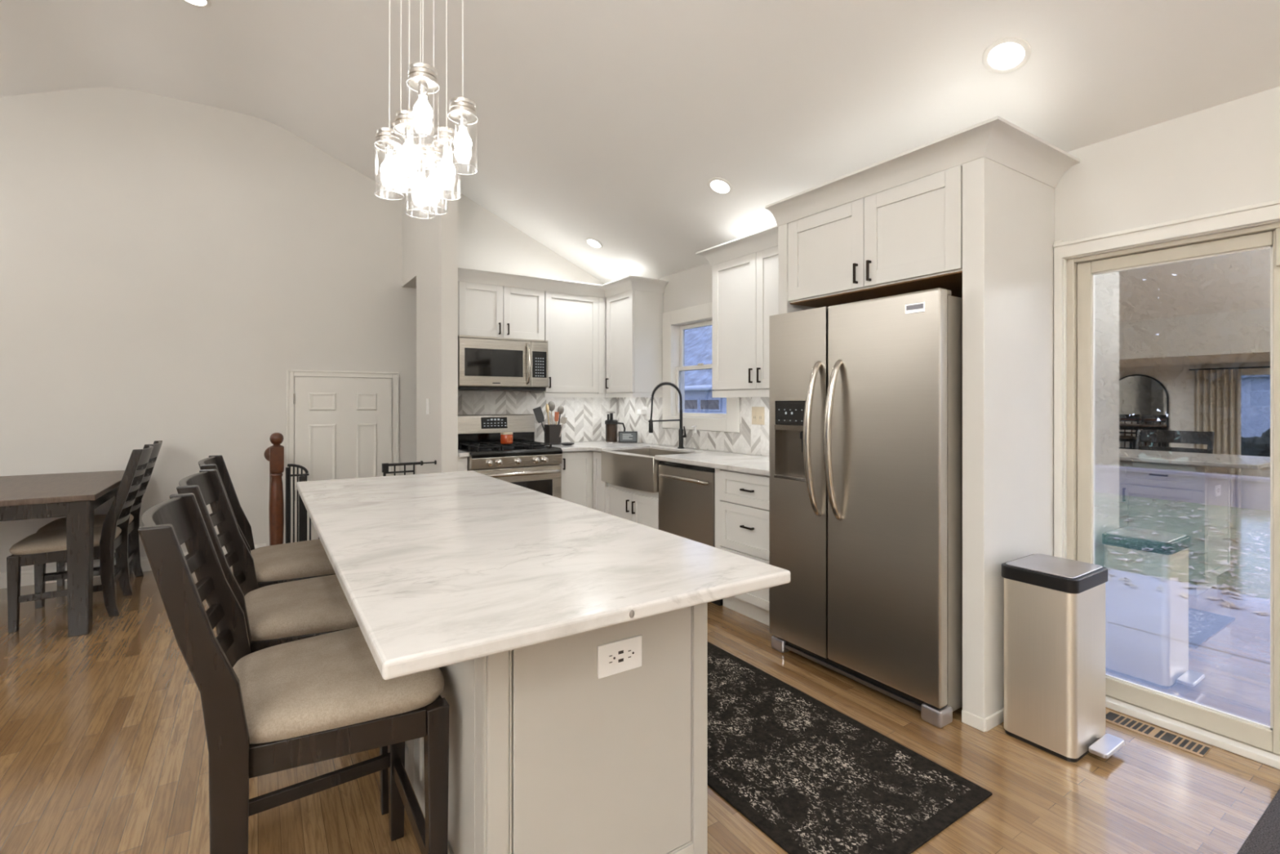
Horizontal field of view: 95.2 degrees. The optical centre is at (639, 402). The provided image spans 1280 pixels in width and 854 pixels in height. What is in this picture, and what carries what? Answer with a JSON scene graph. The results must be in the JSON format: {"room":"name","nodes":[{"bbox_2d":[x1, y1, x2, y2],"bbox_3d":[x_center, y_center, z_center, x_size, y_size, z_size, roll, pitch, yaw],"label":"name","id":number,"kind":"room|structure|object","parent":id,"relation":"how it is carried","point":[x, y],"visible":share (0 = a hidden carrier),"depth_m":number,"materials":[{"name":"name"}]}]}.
{"room":"kitchen","nodes":[
{"label":"kitchen","id":0,"kind":"room"},
{"bbox_2d":[0,87,416,572],"bbox_3d":[-3.578,-0.255,4.745,7.100,4.350,0.120,0,0,-33],"label":"wall","id":1,"kind":"structure","parent":0,"point":[166,262],"depth_m":4.62,"materials":[{"name":"beige paint"}]},
{"bbox_2d":[0,542,266,588],"bbox_3d":[-4.793,1.245,3.871,3.910,0.110,0.016,0,0,-33],"label":"baseboard","id":2,"kind":"structure","parent":1,"relation":"attached to","point":[27,576],"depth_m":4.21,"materials":[{"name":"white paint"}]},
{"bbox_2d":[286,369,399,542],"bbox_3d":[-2.649,0.759,5.256,0.906,2.081,0.043,0,0,-33],"label":"door","id":3,"kind":"structure","parent":1,"relation":"in","point":[345,428],"depth_m":5.23,"materials":[{"name":"white paint"}]},
{"bbox_2d":[401,149,457,474],"bbox_3d":[-1.815,-0.331,4.978,0.122,3.261,1.420,0,0,-33],"label":"wall partition","id":4,"kind":"structure","parent":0,"point":[429,246],"depth_m":4.53,"materials":[{"name":"beige paint"}]},
{"bbox_2d":[285,460,436,543],"bbox_3d":[-1.972,0.827,4.203,0.985,0.826,0.036,0,0,-34],"label":"baby gate","id":5,"kind":"object","parent":4,"relation":"attached to","point":[301,509],"visible":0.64,"depth_m":3.97,"materials":[{"name":"black metal"}]},
{"bbox_2d":[426,398,429,413],"bbox_3d":[-1.706,0.032,4.690,0.010,0.125,0.075,0,0,-33],"label":"light switch","id":6,"kind":"object","parent":4,"relation":"attached to","point":[427,399],"visible":1,"depth_m":4.67,"materials":[{"name":"white plastic"}]},
{"bbox_2d":[457,191,604,442],"bbox_3d":[-0.980,-0.323,5.476,1.950,3.246,0.120,0,0,-33],"label":"wall","id":7,"kind":"structure","parent":0,"point":[486,242],"depth_m":5.24,"materials":[{"name":"beige paint"}]},
{"bbox_2d":[457,280,544,340],"bbox_3d":[-1.260,-0.760,5.001,0.829,0.449,0.364,0,0,-33],"label":"upper cabinet","id":8,"kind":"object","parent":7,"relation":"attached to","point":[483,309],"visible":0.85,"depth_m":4.87,"materials":[{"name":"white paint"}]},
{"bbox_2d":[457,334,547,391],"bbox_3d":[-1.201,-0.320,4.967,0.762,0.431,0.462,0,0,-33],"label":"microwave","id":9,"kind":"object","parent":8,"relation":"attached to","point":[489,363],"visible":0.98,"depth_m":4.81,"materials":[{"name":"grey metal"}]},
{"bbox_2d":[457,386,546,391],"bbox_3d":[-1.222,-0.116,4.998,0.742,0.024,0.375,0,0,-33],"label":"microwave vent","id":10,"kind":"object","parent":9,"relation":"attached to","point":[460,388],"depth_m":4.85,"materials":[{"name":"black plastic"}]},
{"bbox_2d":[457,391,616,442],"bbox_3d":[-0.967,0.140,5.405,1.762,0.479,0.012,0,0,-33],"label":"backsplash","id":11,"kind":"structure","parent":7,"relation":"attached to","point":[586,417],"depth_m":5.49,"materials":[{"name":"tile"}]},
{"bbox_2d":[530,290,606,397],"bbox_3d":[-0.522,-0.515,5.484,0.931,0.940,0.364,0,0,-33],"label":"upper cabinet","id":12,"kind":"object","parent":7,"relation":"attached to","point":[575,325],"visible":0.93,"depth_m":5.27,"materials":[{"name":"white paint"}]},
{"bbox_2d":[0,0,1279,283],"bbox_3d":[-1.155,-1.794,1.037,7.100,1.452,9.400,0,0,-33],"label":"ceiling","id":13,"kind":"structure","parent":0,"point":[610,122],"depth_m":3.23,"materials":[{"name":"paint"}]},
{"bbox_2d":[182,0,210,7],"bbox_3d":[-2.647,-2.396,3.467,0.166,0.008,0.166,0,0,-33],"label":"recessed light","id":14,"kind":"object","parent":13,"relation":"in","point":[199,3],"visible":1,"depth_m":3.51,"materials":[{"name":"white paint"}]},
{"bbox_2d":[373,0,478,218],"bbox_3d":[-0.777,-1.457,2.053,0.486,1.566,0.402,0,0,16],"label":"pendant chandelier","id":15,"kind":"object","parent":13,"relation":"hanging from","point":[398,135],"visible":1,"depth_m":2.08,"materials":[{"name":"glass"}]},
{"bbox_2d":[373,127,404,199],"bbox_3d":[-0.930,-0.892,2.170,0.103,0.251,0.103,0,0,-33],"label":"glass jar","id":16,"kind":"object","parent":15,"relation":"on","point":[386,138],"depth_m":2.15,"materials":[{"name":"glass"}]},
{"bbox_2d":[386,122,415,193],"bbox_3d":[-0.920,-0.948,2.250,0.103,0.251,0.103,0,0,-33],"label":"glass jar","id":17,"kind":"object","parent":15,"relation":"on","point":[402,168],"depth_m":2.22,"materials":[{"name":"glass"}]},
{"bbox_2d":[393,110,424,188],"bbox_3d":[-0.805,-0.891,2.040,0.103,0.251,0.103,0,0,-33],"label":"glass jar","id":18,"kind":"object","parent":15,"relation":"on","point":[411,155],"depth_m":2.03,"materials":[{"name":"glass"}]},
{"bbox_2d":[404,144,435,218],"bbox_3d":[-0.788,-0.800,2.100,0.103,0.251,0.103,0,0,-33],"label":"glass jar","id":19,"kind":"object","parent":15,"relation":"on","point":[424,157],"depth_m":2.08,"materials":[{"name":"glass"}]},
{"bbox_2d":[406,62,439,147],"bbox_3d":[-0.713,-0.983,1.920,0.103,0.251,0.103,0,0,-33],"label":"glass jar","id":20,"kind":"object","parent":15,"relation":"on","point":[423,77],"depth_m":1.90,"materials":[{"name":"glass"}]},
{"bbox_2d":[418,143,448,214],"bbox_3d":[-0.780,-0.850,2.210,0.103,0.251,0.103,0,0,-33],"label":"glass jar","id":21,"kind":"object","parent":15,"relation":"on","point":[433,181],"depth_m":2.19,"materials":[{"name":"glass"}]},
{"bbox_2d":[431,126,461,200],"bbox_3d":[-0.711,-0.885,2.150,0.103,0.251,0.103,0,0,-33],"label":"glass jar","id":22,"kind":"object","parent":15,"relation":"on","point":[446,135],"depth_m":2.14,"materials":[{"name":"glass"}]},
{"bbox_2d":[447,97,478,175],"bbox_3d":[-0.624,-0.946,2.060,0.103,0.251,0.103,0,0,-33],"label":"glass jar","id":23,"kind":"object","parent":15,"relation":"on","point":[462,109],"depth_m":2.04,"materials":[{"name":"glass"}]},
{"bbox_2d":[584,237,603,248],"bbox_3d":[-0.399,-1.377,5.061,0.153,0.070,0.166,0,0,-29],"label":"recessed light","id":24,"kind":"object","parent":13,"relation":"in","point":[593,242],"visible":1,"depth_m":5.05,"materials":[{"name":"white paint"}]},
{"bbox_2d":[707,177,733,195],"bbox_3d":[0.508,-1.369,3.705,0.153,0.070,0.166,0,0,-29],"label":"recessed light","id":25,"kind":"object","parent":13,"relation":"in","point":[721,186],"visible":1,"depth_m":3.70,"materials":[{"name":"white paint"}]},
{"bbox_2d":[982,36,1031,73],"bbox_3d":[1.440,-1.364,2.300,0.153,0.070,0.166,0,0,-29],"label":"recessed light","id":26,"kind":"object","parent":13,"relation":"in","point":[1009,54],"visible":1,"depth_m":2.29,"materials":[{"name":"white paint"}]},
{"bbox_2d":[0,565,1279,853],"bbox_3d":[-1.201,1.330,1.007,7.030,0.060,9.400,0,0,-33],"label":"floor","id":27,"kind":"structure","parent":0,"point":[104,749],"depth_m":2.06,"materials":[{"name":"brown wood"}]},
{"bbox_2d":[0,470,133,637],"bbox_3d":[-3.880,0.907,3.597,1.038,0.785,1.457,0,0,-33],"label":"dining table","id":28,"kind":"object","parent":27,"relation":"on","point":[75,496],"visible":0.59,"depth_m":3.27,"materials":[{"name":"brown wood"}]},
{"bbox_2d":[6,444,154,632],"bbox_3d":[-3.453,0.795,3.663,0.617,1.010,0.515,0,0,-33],"label":"dining chair","id":29,"kind":"object","parent":27,"relation":"on","point":[39,548],"visible":0.96,"depth_m":3.54,"materials":[{"name":"brown wood"}]},
{"bbox_2d":[8,526,121,555],"bbox_3d":[-3.524,0.836,3.616,0.445,0.066,0.502,0,0,-33],"label":"seat cushion","id":30,"kind":"object","parent":29,"relation":"on","point":[51,542],"depth_m":3.45,"materials":[{"name":"beige fabric"}]},
{"bbox_2d":[35,440,162,604],"bbox_3d":[-3.749,0.795,4.099,0.617,1.010,0.515,0,0,-33],"label":"dining chair","id":31,"kind":"object","parent":27,"relation":"on","point":[134,554],"visible":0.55,"depth_m":4.22,"materials":[{"name":"brown wood"}]},
{"bbox_2d":[35,514,133,533],"bbox_3d":[-3.821,0.836,4.052,0.445,0.066,0.502,0,0,-33],"label":"seat cushion","id":32,"kind":"object","parent":31,"relation":"on","point":[60,523],"depth_m":3.94,"materials":[{"name":"beige fabric"}]},
{"bbox_2d":[198,454,335,587],"bbox_3d":[-1.515,0.765,2.492,0.587,1.070,0.515,0,0,-33],"label":"counter stool","id":33,"kind":"object","parent":27,"relation":"on","point":[307,559],"visible":0.12,"depth_m":2.39,"materials":[{"name":"beige fabric"}]},
{"bbox_2d":[250,538,335,582],"bbox_3d":[-1.456,0.666,2.531,0.445,0.066,0.502,0,0,-33],"label":"seat cushion","id":34,"kind":"object","parent":33,"relation":"on","point":[307,559],"depth_m":2.37,"materials":[{"name":"beige fabric"}]},
{"bbox_2d":[264,432,284,545],"bbox_3d":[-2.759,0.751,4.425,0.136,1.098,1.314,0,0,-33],"label":"newel post","id":35,"kind":"object","parent":27,"relation":"on","point":[274,454],"visible":0.76,"depth_m":3.88,"materials":[{"name":"red wood"}]},
{"bbox_2d":[176,469,388,814],"bbox_3d":[-1.148,0.765,1.934,0.587,1.070,0.515,0,0,-31],"label":"counter stool","id":36,"kind":"object","parent":27,"relation":"on","point":[276,614],"visible":0.38,"depth_m":1.84,"materials":[{"name":"beige fabric"}]},
{"bbox_2d":[244,573,359,640],"bbox_3d":[-1.087,0.666,1.970,0.445,0.066,0.502,0,0,-31],"label":"seat cushion","id":37,"kind":"object","parent":36,"relation":"on","point":[300,609],"depth_m":1.81,"materials":[{"name":"beige fabric"}]},
{"bbox_2d":[137,493,449,853],"bbox_3d":[-0.818,0.765,1.415,0.587,1.070,0.515,0,0,-33],"label":"counter stool","id":38,"kind":"object","parent":27,"relation":"on","point":[319,698],"visible":0.92,"depth_m":1.30,"materials":[{"name":"brown wood"}]},
{"bbox_2d":[232,626,444,743],"bbox_3d":[-0.758,0.666,1.454,0.445,0.066,0.502,0,0,-33],"label":"seat cushion","id":39,"kind":"object","parent":38,"relation":"on","point":[330,684],"depth_m":1.32,"materials":[{"name":"beige fabric"}]},
{"bbox_2d":[457,449,469,471],"bbox_3d":[-1.496,0.840,4.673,0.077,0.920,0.640,0,0,-33],"label":"base cabinet","id":40,"kind":"object","parent":27,"relation":"on","point":[463,456],"visible":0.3,"depth_m":4.44,"materials":[{"name":"white paint"}]},
{"bbox_2d":[457,413,562,498],"bbox_3d":[-1.123,0.703,4.861,0.756,1.195,0.722,0,0,-33],"label":"gas range","id":41,"kind":"object","parent":27,"relation":"on","point":[525,462],"visible":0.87,"depth_m":4.75,"materials":[{"name":"grey metal"}]},
{"bbox_2d":[500,431,512,444],"bbox_3d":[-1.105,0.293,4.844,0.101,0.094,0.102,0,0,-33],"label":"candle jar","id":42,"kind":"object","parent":41,"relation":"on","point":[506,437],"visible":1,"depth_m":4.80,"materials":[{"name":"orange glass"}]},
{"bbox_2d":[457,444,562,458],"bbox_3d":[-1.114,0.399,4.852,0.751,0.048,0.598,0,0,-33],"label":"cooktop","id":43,"kind":"object","parent":41,"relation":"in","point":[540,451],"depth_m":4.66,"materials":[{"name":"black metal"}]},
{"bbox_2d":[404,602,706,853],"bbox_3d":[-0.572,0.859,2.161,0.617,0.882,1.876,0,0,-33],"label":"kitchen island","id":44,"kind":"object","parent":27,"relation":"on","point":[547,755],"visible":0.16,"depth_m":1.35,"materials":[{"name":"beige paint"}]},
{"bbox_2d":[296,470,790,679],"bbox_3d":[-0.663,0.401,2.095,0.872,0.030,2.366,0,0,-33],"label":"island countertop","id":45,"kind":"structure","parent":44,"relation":"on","point":[435,570],"depth_m":1.36,"materials":[{"name":"white stone"}]},
{"bbox_2d":[629,609,634,617],"bbox_3d":[-0.017,0.400,1.109,0.014,0.018,0.014,0,0,-33],"label":"countertop nick","id":46,"kind":"structure","parent":45,"relation":"on","point":[632,611],"depth_m":1.10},
{"bbox_2d":[597,635,641,679],"bbox_3d":[-0.047,0.600,1.380,0.121,0.075,0.007,0,0,-33],"label":"wall outlet","id":47,"kind":"object","parent":44,"relation":"attached to","point":[624,655],"visible":1,"depth_m":1.38,"materials":[{"name":"white plastic"}]},
{"bbox_2d":[559,450,608,512],"bbox_3d":[-0.390,0.856,5.289,0.923,0.888,0.819,0,0,-33],"label":"base cabinet","id":48,"kind":"object","parent":27,"relation":"on","point":[582,484],"visible":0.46,"depth_m":4.98,"materials":[{"name":"white paint"}]},
{"bbox_2d":[540,440,769,475],"bbox_3d":[0.134,0.396,4.466,0.906,0.031,2.748,0,0,-33],"label":"countertop","id":49,"kind":"structure","parent":48,"relation":"on","point":[744,463],"depth_m":4.09,"materials":[{"name":"white stone"}]},
{"bbox_2d":[544,424,561,444],"bbox_3d":[-0.791,0.289,5.301,0.116,0.179,0.116,0,0,-33],"label":"utensil crock","id":50,"kind":"object","parent":49,"relation":"on","point":[553,431],"visible":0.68,"depth_m":5.25,"materials":[{"name":"grey ceramic"}]},
{"bbox_2d":[533,406,546,436],"bbox_3d":[-0.897,0.201,5.296,0.151,0.332,0.014,0,0,5],"label":"turner","id":51,"kind":"object","parent":50,"relation":"in","point":[538,412],"visible":0.91,"depth_m":5.29,"materials":[{"name":"black plastic"}]},
{"bbox_2d":[546,404,549,424],"bbox_3d":[-0.824,0.188,5.273,0.052,0.355,0.018,0,0,-11],"label":"spoon","id":52,"kind":"object","parent":50,"relation":"in","point":[547,405],"visible":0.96,"depth_m":5.27,"materials":[{"name":"brown wood"}]},
{"bbox_2d":[547,400,555,424],"bbox_3d":[-0.800,0.175,5.282,0.064,0.380,0.025,0,0,-16],"label":"ladle","id":53,"kind":"object","parent":50,"relation":"in","point":[551,404],"visible":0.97,"depth_m":5.28,"materials":[{"name":"metal"}]},
{"bbox_2d":[554,411,559,424],"bbox_3d":[-0.751,0.225,5.279,0.041,0.281,0.017,0,0,1],"label":"spatula","id":54,"kind":"object","parent":50,"relation":"in","point":[556,414],"visible":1,"depth_m":5.27,"materials":[{"name":"orange plastic"}]},
{"bbox_2d":[557,404,564,424],"bbox_3d":[-0.730,0.196,5.316,0.077,0.340,0.019,0,0,-9],"label":"slotted spoon","id":55,"kind":"object","parent":50,"relation":"in","point":[561,409],"visible":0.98,"depth_m":5.31,"materials":[{"name":"black plastic"}]},
{"bbox_2d":[559,416,567,436],"bbox_3d":[-0.702,0.246,5.279,0.090,0.241,0.012,0,0,1],"label":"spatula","id":56,"kind":"object","parent":50,"relation":"in","point":[563,420],"visible":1,"depth_m":5.28,"materials":[{"name":"metal"}]},
{"bbox_2d":[560,442,573,445],"bbox_3d":[-0.645,0.370,5.193,0.128,0.018,0.128,0,0,-33],"label":"spoon rest","id":57,"kind":"object","parent":49,"relation":"on","point":[562,443],"visible":1,"depth_m":5.16,"materials":[{"name":"black plastic"}]},
{"bbox_2d":[604,411,625,443],"bbox_3d":[-0.246,0.233,5.545,0.186,0.293,0.140,0,0,-33],"label":"press","id":58,"kind":"object","parent":49,"relation":"on","point":[611,424],"visible":0.97,"depth_m":5.49,"materials":[{"name":"glass"}]},
{"bbox_2d":[618,431,638,442],"bbox_3d":[-0.108,0.325,5.486,0.186,0.108,0.076,0,0,-1],"label":"smart display","id":59,"kind":"object","parent":49,"relation":"on","point":[624,436],"visible":1,"depth_m":5.46,"materials":[{"name":"black plastic"}]},
{"bbox_2d":[601,447,692,492],"bbox_3d":[0.071,0.521,4.640,0.529,0.253,0.766,0,0,-33],"label":"farmhouse sink","id":60,"kind":"object","parent":49,"relation":"in","point":[636,468],"visible":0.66,"depth_m":4.43,"materials":[{"name":"metal"}]},
{"bbox_2d":[609,447,692,456],"bbox_3d":[0.116,0.521,4.670,0.422,0.253,0.764,0,0,-33],"label":"basin","id":61,"kind":"object","parent":60,"relation":"in","point":[649,451],"depth_m":4.98,"materials":[{"name":"metal"}]},
{"bbox_2d":[648,382,686,448],"bbox_3d":[0.229,0.105,4.747,0.350,0.550,0.098,0,0,-33],"label":"kitchen faucet","id":62,"kind":"object","parent":49,"relation":"on","point":[681,436],"visible":1,"depth_m":4.80,"materials":[{"name":"black metal"}]},
{"bbox_2d":[691,425,698,449],"bbox_3d":[0.446,0.282,4.711,0.066,0.194,0.066,0,0,12],"label":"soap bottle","id":63,"kind":"object","parent":49,"relation":"on","point":[695,426],"visible":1,"depth_m":4.70,"materials":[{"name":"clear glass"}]},
{"bbox_2d":[605,483,658,528],"bbox_3d":[0.166,0.978,4.702,0.634,0.645,0.766,0,0,-33],"label":"base cabinet","id":64,"kind":"object","parent":27,"relation":"on","point":[642,507],"visible":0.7,"depth_m":4.50,"materials":[{"name":"white paint"}]},
{"bbox_2d":[657,460,722,605],"bbox_3d":[0.518,0.858,4.104,0.643,0.884,0.608,0,0,-33],"label":"dishwasher","id":65,"kind":"object","parent":27,"relation":"on","point":[686,492],"visible":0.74,"depth_m":3.92,"materials":[{"name":"grey metal"}]},
{"bbox_2d":[715,468,769,626],"bbox_3d":[0.866,0.856,3.631,0.634,0.888,0.552,0,0,-33],"label":"base cabinet","id":66,"kind":"object","parent":27,"relation":"on","point":[742,500],"visible":0.42,"depth_m":3.48,"materials":[{"name":"white paint"}]},
{"bbox_2d":[706,641,992,853],"bbox_3d":[0.195,1.296,2.732,0.759,0.008,2.398,0,0,-33],"label":"runner rug","id":67,"kind":"object","parent":27,"relation":"on","point":[812,777],"visible":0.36,"depth_m":2.02,"materials":[{"name":"black fabric"}]},
{"bbox_2d":[769,287,962,728],"bbox_3d":[1.199,0.419,2.874,0.808,1.762,0.924,0,0,-33],"label":"refrigerator","id":68,"kind":"object","parent":27,"relation":"on","point":[866,396],"visible":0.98,"depth_m":2.57,"materials":[{"name":"grey metal"}]},
{"bbox_2d":[764,115,1079,732],"bbox_3d":[1.308,0.116,2.875,0.721,2.368,1.194,0,0,-33],"label":"refrigerator surround","id":69,"kind":"object","parent":27,"relation":"on","point":[969,212],"visible":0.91,"depth_m":2.48,"materials":[{"name":"white paint"}]},
{"bbox_2d":[1001,553,1124,762],"bbox_3d":[1.633,0.967,2.256,0.310,0.667,0.326,0,0,-33],"label":"trash can","id":70,"kind":"object","parent":27,"relation":"on","point":[1055,606],"visible":1,"depth_m":2.19,"materials":[{"name":"silver metal"}]},
{"bbox_2d":[1105,708,1212,757],"bbox_3d":[2.015,1.298,2.311,0.113,0.004,0.335,0,0,-33],"label":"floor vent","id":71,"kind":"object","parent":27,"relation":"in","point":[1189,745],"visible":0.83,"depth_m":2.29,"materials":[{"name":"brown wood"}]},
{"bbox_2d":[1236,788,1279,853],"bbox_3d":[2.131,1.294,1.492,0.800,0.013,0.768,0,0,-33],"label":"door mat","id":72,"kind":"object","parent":27,"relation":"on","point":[1264,837],"visible":1,"depth_m":1.75,"materials":[{"name":"grey fabric"}]},
{"bbox_2d":[617,86,1279,456],"bbox_3d":[1.770,0.130,2.949,0.130,2.580,9.400,0,0,-33],"label":"wall","id":73,"kind":"structure","parent":0,"point":[1225,156],"depth_m":2.33,"materials":[{"name":"beige paint"}]},
{"bbox_2d":[604,289,663,397],"bbox_3d":[-0.073,-0.515,5.324,0.354,0.940,0.490,0,0,-33],"label":"upper cabinet","id":74,"kind":"object","parent":73,"relation":"attached to","point":[633,317],"visible":1,"depth_m":5.15,"materials":[{"name":"white paint"}]},
{"bbox_2d":[457,266,668,297],"bbox_3d":[-0.634,-1.022,4.896,1.762,0.098,0.548,0,0,-33],"label":"crown molding","id":75,"kind":"structure","parent":74,"relation":"attached to","point":[628,282],"depth_m":5.05,"materials":[{"name":"white paint"}]},
{"bbox_2d":[616,396,769,456],"bbox_3d":[0.524,0.147,4.725,0.012,0.463,2.757,0,0,-33],"label":"backsplash","id":76,"kind":"structure","parent":73,"relation":"attached to","point":[753,439],"depth_m":4.73,"materials":[{"name":"tile"}]},
{"bbox_2d":[637,406,647,422],"bbox_3d":[0.029,0.110,5.415,0.063,0.145,0.116,0,0,-33],"label":"wall outlet","id":77,"kind":"object","parent":76,"relation":"attached to","point":[643,411],"visible":1,"depth_m":5.41,"materials":[{"name":"white plastic"}]},
{"bbox_2d":[751,406,764,424],"bbox_3d":[0.849,0.095,4.210,0.009,0.128,0.125,0,0,-33],"label":"light switch","id":78,"kind":"object","parent":76,"relation":"attached to","point":[757,412],"visible":1,"depth_m":4.21,"materials":[{"name":"beige plastic"}]},
{"bbox_2d":[662,302,739,432],"bbox_3d":[0.531,-0.285,4.827,0.150,1.020,0.990,0,0,-33],"label":"window","id":79,"kind":"structure","parent":73,"relation":"in","point":[674,323],"depth_m":5.06,"materials":[{"name":"white paint"}]},
{"bbox_2d":[711,245,777,397],"bbox_3d":[0.885,-0.510,3.857,0.354,0.950,0.910,0,0,-33],"label":"upper cabinet","id":80,"kind":"object","parent":73,"relation":"attached to","point":[744,289],"visible":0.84,"depth_m":3.90,"materials":[{"name":"white paint"}]},
{"bbox_2d":[695,225,777,266],"bbox_3d":[0.841,-1.022,3.876,0.408,0.098,0.990,0,0,-33],"label":"crown molding","id":81,"kind":"structure","parent":80,"relation":"attached to","point":[766,238],"depth_m":3.84,"materials":[{"name":"white paint"}]},
{"bbox_2d":[1053,199,1279,558],"bbox_3d":[2.368,0.286,1.911,0.052,2.027,1.769,0,0,-33],"label":"trim","id":82,"kind":"structure","parent":73,"relation":"attached to","point":[1268,212],"depth_m":2.57,"materials":[{"name":"white paint"}]},
{"bbox_2d":[1066,222,1279,768],"bbox_3d":[2.413,0.323,1.962,0.134,1.955,1.685,0,0,-33],"label":"door","id":83,"kind":"structure","parent":73,"relation":"in","point":[1259,742],"depth_m":2.38,"materials":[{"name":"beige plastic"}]},
{"bbox_2d":[1105,621,1270,664],"bbox_3d":[4.697,1.420,1.277,2.940,0.002,9.000,0,0,-33],"label":"trim","id":84,"kind":"structure","parent":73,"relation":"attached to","point":[1105,621],"depth_m":3.44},
{"label":"outside","id":85,"kind":"structure","parent":0,"visible":0},
{"bbox_2d":[1094,420,1270,599],"bbox_3d":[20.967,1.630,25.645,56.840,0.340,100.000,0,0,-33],"label":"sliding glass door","id":86,"kind":"structure","parent":85,"point":[1152,562],"depth_m":6.28,"materials":[{"name":"clear glass"}]},
{"bbox_2d":[684,324,726,413],"bbox_3d":[2.988,-0.800,18.198,7.790,4.600,11.400,0,0,-33],"label":"house","id":87,"kind":"structure","parent":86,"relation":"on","point":[698,341],"depth_m":14.49,"materials":[{"name":"paint"}]},
{"bbox_2d":[1094,464,1270,511],"bbox_3d":[10.120,1.265,5.537,0.280,0.470,10.200,0,0,-33],"label":"wall","id":88,"kind":"structure","parent":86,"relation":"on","point":[1253,492],"depth_m":8.57,"materials":[{"name":"white wood"}]},
{"bbox_2d":[1094,493,1270,614],"bbox_3d":[6.224,1.417,5.873,5.724,0.067,9.059,0,0,-33],"label":"fallen leaves","id":89,"kind":"object","parent":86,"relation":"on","point":[1226,603],"visible":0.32,"depth_m":5.53,"materials":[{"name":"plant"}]},
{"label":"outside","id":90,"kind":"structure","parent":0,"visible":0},
{"bbox_2d":[1105,568,1270,726],"bbox_3d":[4.697,1.510,1.277,2.940,0.180,9.000,0,0,-33],"label":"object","id":91,"kind":"object","parent":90,"point":[1235,685],"depth_m":3.46,"materials":[{"name":"concrete"}]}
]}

